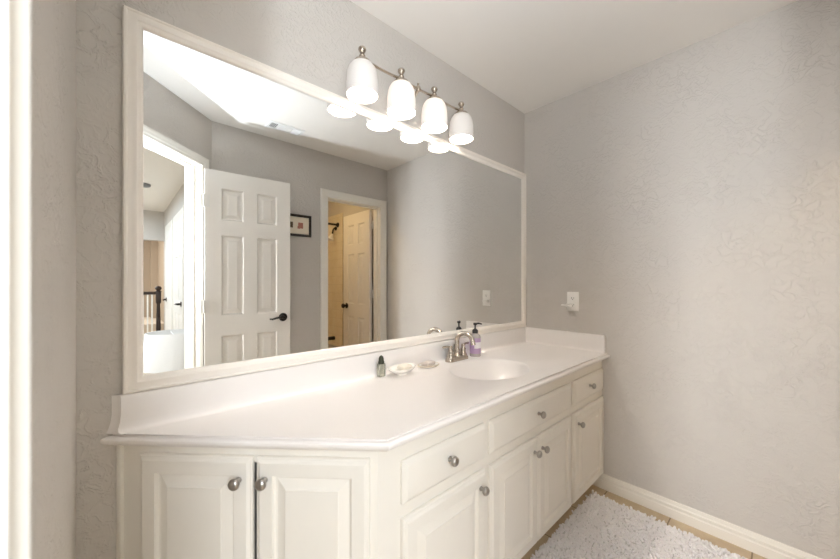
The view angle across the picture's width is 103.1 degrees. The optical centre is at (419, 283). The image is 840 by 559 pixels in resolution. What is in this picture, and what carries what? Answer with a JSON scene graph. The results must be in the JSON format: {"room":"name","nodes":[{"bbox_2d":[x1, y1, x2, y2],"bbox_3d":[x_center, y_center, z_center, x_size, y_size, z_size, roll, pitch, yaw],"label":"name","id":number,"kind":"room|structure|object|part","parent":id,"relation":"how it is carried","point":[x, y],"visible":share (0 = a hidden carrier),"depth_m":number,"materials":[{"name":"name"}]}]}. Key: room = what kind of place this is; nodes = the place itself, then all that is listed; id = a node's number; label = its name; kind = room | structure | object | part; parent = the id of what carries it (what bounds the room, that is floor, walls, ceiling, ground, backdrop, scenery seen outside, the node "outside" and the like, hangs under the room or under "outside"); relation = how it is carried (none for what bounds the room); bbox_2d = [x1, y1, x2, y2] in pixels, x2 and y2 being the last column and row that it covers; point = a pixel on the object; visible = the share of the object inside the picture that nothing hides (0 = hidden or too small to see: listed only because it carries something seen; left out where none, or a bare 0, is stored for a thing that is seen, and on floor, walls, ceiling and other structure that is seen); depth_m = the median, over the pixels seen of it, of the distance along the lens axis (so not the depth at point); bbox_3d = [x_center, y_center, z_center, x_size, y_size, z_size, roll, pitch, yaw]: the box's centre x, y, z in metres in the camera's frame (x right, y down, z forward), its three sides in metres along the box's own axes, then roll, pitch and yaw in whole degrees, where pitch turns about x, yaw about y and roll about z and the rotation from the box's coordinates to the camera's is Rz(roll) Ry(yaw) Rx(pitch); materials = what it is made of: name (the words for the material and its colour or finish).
{"room":"bathroom","nodes":[
{"label":"bathroom","id":0,"kind":"room"},
{"bbox_2d":[30,0,75,558],"bbox_3d":[-0.599,0.008,0.453,0.120,2.440,1.039,0,0,-42],"label":"wall","id":1,"kind":"structure","parent":0,"point":[52,22],"depth_m":0.55,"materials":[{"name":"paint"}]},
{"bbox_2d":[76,0,523,558],"bbox_3d":[-0.113,0.008,1.682,2.500,2.440,0.120,0,0,-42],"label":"wall","id":2,"kind":"structure","parent":0,"point":[315,42],"depth_m":0.93,"materials":[{"name":"paint"}]},
{"bbox_2d":[122,4,525,394],"bbox_3d":[-0.040,-0.233,1.653,2.142,1.087,0.020,0,0,-42],"label":"vanity mirror","id":3,"kind":"object","parent":2,"relation":"attached to","point":[272,218],"visible":1,"depth_m":1.22,"materials":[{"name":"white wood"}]},
{"bbox_2d":[346,45,472,143],"bbox_3d":[-0.016,-0.868,1.584,0.748,0.201,0.154,0,0,-42],"label":"vanity light","id":4,"kind":"object","parent":2,"relation":"attached to","point":[361,79],"visible":1,"depth_m":1.48,"materials":[{"name":"white glass"}]},
{"bbox_3d":[-0.236,-0.836,1.366,0.129,0.136,0.129,0,0,-42],"label":"lamp shade","id":5,"kind":"part","parent":4,"relation":"part of","materials":[{"name":"white glass"}]},
{"bbox_3d":[-0.084,-0.836,1.505,0.129,0.136,0.129,0,0,-42],"label":"lamp shade","id":6,"kind":"part","parent":4,"relation":"part of","materials":[{"name":"white glass"}]},
{"bbox_3d":[-0.028,-0.912,1.596,0.024,0.067,0.082,0,0,-42],"label":"arm","id":7,"kind":"part","parent":4,"relation":"part of","materials":[{"name":"silver metal"}]},
{"bbox_3d":[0.071,-0.836,1.647,0.129,0.136,0.129,0,0,-42],"label":"lamp shade","id":8,"kind":"part","parent":4,"relation":"part of","materials":[{"name":"white glass"}]},
{"bbox_3d":[0.221,-0.836,1.783,0.129,0.136,0.129,0,0,-42],"label":"lamp shade","id":9,"kind":"part","parent":4,"relation":"part of","materials":[{"name":"white glass"}]},
{"bbox_2d":[350,0,797,113],"bbox_3d":[2.812,-1.252,-2.811,4.240,0.080,10.740,0,0,-42],"label":"ceiling","id":10,"kind":"structure","parent":0,"point":[531,55],"depth_m":1.62,"materials":[{"name":"paint"}]},
{"bbox_2d":[521,485,766,558],"bbox_3d":[2.812,1.268,-2.811,4.240,0.080,10.740,0,0,-42],"label":"floor","id":11,"kind":"structure","parent":0,"point":[732,548],"depth_m":1.68,"materials":[{"name":"tile"}]},
{"bbox_2d":[116,361,603,558],"bbox_3d":[0.137,0.840,1.453,2.159,0.777,0.582,0,0,-42],"label":"vanity cabinet","id":12,"kind":"object","parent":11,"relation":"on","point":[490,483],"visible":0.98,"depth_m":0.94,"materials":[{"name":"paint"}]},
{"bbox_3d":[-0.614,0.801,0.915,0.318,0.658,0.019,0,0,3],"label":"cabinet door","id":13,"kind":"part","parent":12,"relation":"part of","materials":[{"name":"paint"}]},
{"bbox_3d":[-0.490,0.530,0.884,0.031,0.031,0.034,0,0,3],"label":"knob","id":14,"kind":"part","parent":12,"relation":"part of","materials":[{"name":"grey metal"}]},
{"bbox_3d":[-0.418,0.528,0.881,0.031,0.031,0.034,0,0,3],"label":"knob","id":15,"kind":"part","parent":12,"relation":"part of","materials":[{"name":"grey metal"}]},
{"bbox_3d":[-0.290,0.801,0.901,0.310,0.658,0.019,0,0,3],"label":"cabinet door","id":16,"kind":"part","parent":12,"relation":"part of","materials":[{"name":"paint"}]},
{"bbox_2d":[100,327,609,451],"bbox_3d":[0.126,0.430,1.440,2.191,0.237,0.559,0,0,-42],"label":"countertop","id":17,"kind":"structure","parent":12,"relation":"on","point":[339,404],"depth_m":1.14,"materials":[{"name":"stone"}]},
{"bbox_2d":[377,355,385,376],"bbox_3d":[-0.172,0.367,1.479,0.033,0.094,0.027,0,0,-42],"label":"bottle","id":18,"kind":"object","parent":17,"relation":"on","point":[381,366],"visible":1,"depth_m":1.47,"materials":[{"name":"white"}]},
{"bbox_2d":[388,363,415,375],"bbox_3d":[-0.082,0.396,1.515,0.102,0.034,0.155,0,0,38],"label":"soap dish","id":19,"kind":"object","parent":17,"relation":"on","point":[393,368],"visible":0.84,"depth_m":1.50,"materials":[{"name":"white ceramic"}]},
{"bbox_2d":[397,363,411,369],"bbox_3d":[-0.072,0.383,1.530,0.042,0.019,0.066,0,-2,33],"label":"soap bar","id":20,"kind":"object","parent":19,"relation":"in","point":[404,366],"visible":0.98,"depth_m":1.51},
{"bbox_2d":[418,362,438,367],"bbox_3d":[0.042,0.407,1.645,0.123,0.014,0.089,0,0,-42],"label":"soap dish","id":21,"kind":"object","parent":17,"relation":"on","point":[436,363],"visible":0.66,"depth_m":1.63,"materials":[{"name":"white ceramic"}]},
{"bbox_2d":[421,360,434,366],"bbox_3d":[0.041,0.396,1.646,0.044,0.018,0.072,0,0,36],"label":"soap bar","id":22,"kind":"object","parent":21,"relation":"in","point":[428,363],"visible":1,"depth_m":1.63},
{"bbox_2d":[442,331,475,362],"bbox_3d":[0.233,0.333,1.763,0.211,0.161,0.149,0,0,-42],"label":"faucet","id":23,"kind":"object","parent":17,"relation":"on","point":[460,354],"visible":1,"depth_m":1.77,"materials":[{"name":"silver metal"}]},
{"bbox_3d":[0.150,0.363,1.754,0.077,0.070,0.045,0,0,-42],"label":"handle","id":24,"kind":"part","parent":23,"relation":"part of","materials":[{"name":"silver metal"}]},
{"bbox_3d":[0.200,0.402,1.799,0.162,0.024,0.050,0,0,-42],"label":"plate","id":25,"kind":"part","parent":23,"relation":"part of","materials":[{"name":"silver metal"}]},
{"bbox_3d":[0.249,0.363,1.844,0.077,0.070,0.045,0,0,-42],"label":"handle","id":26,"kind":"part","parent":23,"relation":"part of","materials":[{"name":"silver metal"}]},
{"bbox_3d":[0.233,0.324,1.762,0.042,0.143,0.147,0,0,-42],"label":"spout","id":27,"kind":"part","parent":23,"relation":"part of","materials":[{"name":"silver metal"}]},
{"bbox_2d":[470,322,481,356],"bbox_3d":[0.314,0.319,1.897,0.063,0.190,0.063,0,0,33],"label":"lotion bottle","id":28,"kind":"object","parent":17,"relation":"on","point":[475,350],"visible":0.96,"depth_m":1.87,"materials":[{"name":"purple plastic"}]},
{"bbox_3d":[0.330,0.349,1.879,0.055,0.034,0.016,0,0,-42],"label":"label panel","id":29,"kind":"part","parent":28,"relation":"part of","materials":[{"name":"white paper"}]},
{"bbox_3d":[0.092,0.568,1.076,0.385,0.124,0.019,0,0,-42],"label":"drawer","id":30,"kind":"part","parent":12,"relation":"part of","materials":[{"name":"paint"}]},
{"bbox_3d":[0.092,0.901,1.076,0.385,0.458,0.019,0,0,-42],"label":"cabinet door","id":31,"kind":"part","parent":12,"relation":"part of","materials":[{"name":"paint"}]},
{"bbox_3d":[0.106,0.561,1.054,0.031,0.031,0.034,0,0,-42],"label":"knob","id":32,"kind":"part","parent":12,"relation":"part of","materials":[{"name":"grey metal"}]},
{"bbox_3d":[0.225,0.722,1.162,0.031,0.031,0.034,0,0,-42],"label":"knob","id":33,"kind":"part","parent":12,"relation":"part of","materials":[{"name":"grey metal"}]},
{"bbox_3d":[0.383,0.901,1.341,0.341,0.458,0.019,0,0,-42],"label":"cabinet door","id":34,"kind":"part","parent":12,"relation":"part of","materials":[{"name":"paint"}]},
{"bbox_3d":[0.508,0.568,1.456,0.682,0.124,0.019,0,0,-42],"label":"drawer","id":35,"kind":"part","parent":12,"relation":"part of","materials":[{"name":"paint"}]},
{"bbox_3d":[0.500,0.723,1.414,0.031,0.031,0.034,0,0,-42],"label":"knob","id":36,"kind":"part","parent":12,"relation":"part of","materials":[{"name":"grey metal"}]},
{"bbox_3d":[0.526,0.566,1.437,0.031,0.031,0.034,0,0,-42],"label":"knob","id":37,"kind":"part","parent":12,"relation":"part of","materials":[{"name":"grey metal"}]},
{"bbox_3d":[0.550,0.726,1.460,0.031,0.031,0.034,0,0,-42],"label":"knob","id":38,"kind":"part","parent":12,"relation":"part of","materials":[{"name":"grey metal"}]},
{"bbox_3d":[0.637,0.901,1.573,0.335,0.458,0.019,0,0,-42],"label":"cabinet door","id":39,"kind":"part","parent":12,"relation":"part of","materials":[{"name":"paint"}]},
{"bbox_3d":[0.936,0.568,1.847,0.408,0.124,0.019,0,0,-42],"label":"drawer","id":40,"kind":"part","parent":12,"relation":"part of","materials":[{"name":"paint"}]},
{"bbox_3d":[0.936,0.901,1.847,0.408,0.458,0.019,0,0,-42],"label":"cabinet door","id":41,"kind":"part","parent":12,"relation":"part of","materials":[{"name":"paint"}]},
{"bbox_3d":[0.942,0.559,1.817,0.031,0.031,0.034,0,0,-42],"label":"knob","id":42,"kind":"part","parent":12,"relation":"part of","materials":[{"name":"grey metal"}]},
{"bbox_2d":[530,490,747,558],"bbox_3d":[0.828,1.214,1.226,1.263,0.027,0.852,0,0,-42],"label":"bath rug","id":43,"kind":"object","parent":11,"relation":"on","point":[600,527],"visible":1,"depth_m":1.58,"materials":[{"name":"white fabric"}]},
{"bbox_2d":[524,0,839,558],"bbox_3d":[1.971,0.008,1.134,0.120,2.440,3.500,0,0,-42],"label":"wall","id":44,"kind":"structure","parent":0,"point":[688,197],"depth_m":1.62,"materials":[{"name":"paint"}]},
{"bbox_2d":[567,292,578,310],"bbox_3d":[0.976,0.116,2.129,0.009,0.122,0.075,0,0,-42],"label":"power outlet","id":45,"kind":"object","parent":44,"relation":"attached to","point":[572,297],"visible":0.95,"depth_m":2.12,"materials":[{"name":"white plastic"}]},
{"bbox_2d":[561,303,571,306],"bbox_3d":[0.934,0.141,2.124,0.058,0.022,0.048,0,0,-42],"label":"plug","id":46,"kind":"object","parent":45,"relation":"attached to","point":[567,304],"visible":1,"depth_m":2.11,"materials":[{"name":"white plastic"}]},
{"bbox_2d":[592,473,821,558],"bbox_3d":[1.450,1.184,1.606,0.014,0.088,1.190,0,0,-42],"label":"baseboard","id":47,"kind":"structure","parent":44,"relation":"attached to","point":[766,547],"depth_m":1.65,"materials":[{"name":"paint"}]},
{"bbox_3d":[0.221,0.008,0.031,0.691,2.440,0.691,0,0,-42],"label":"wall","id":48,"kind":"structure","parent":0,"visible":0},
{"bbox_2d":[0,0,29,558],"bbox_3d":[0.200,0.162,0.042,0.803,2.132,0.140,0,0,3],"label":"trim","id":49,"kind":"structure","parent":48,"relation":"attached to","point":[14,14],"depth_m":0.11,"materials":[{"name":"paint"}]}
]}

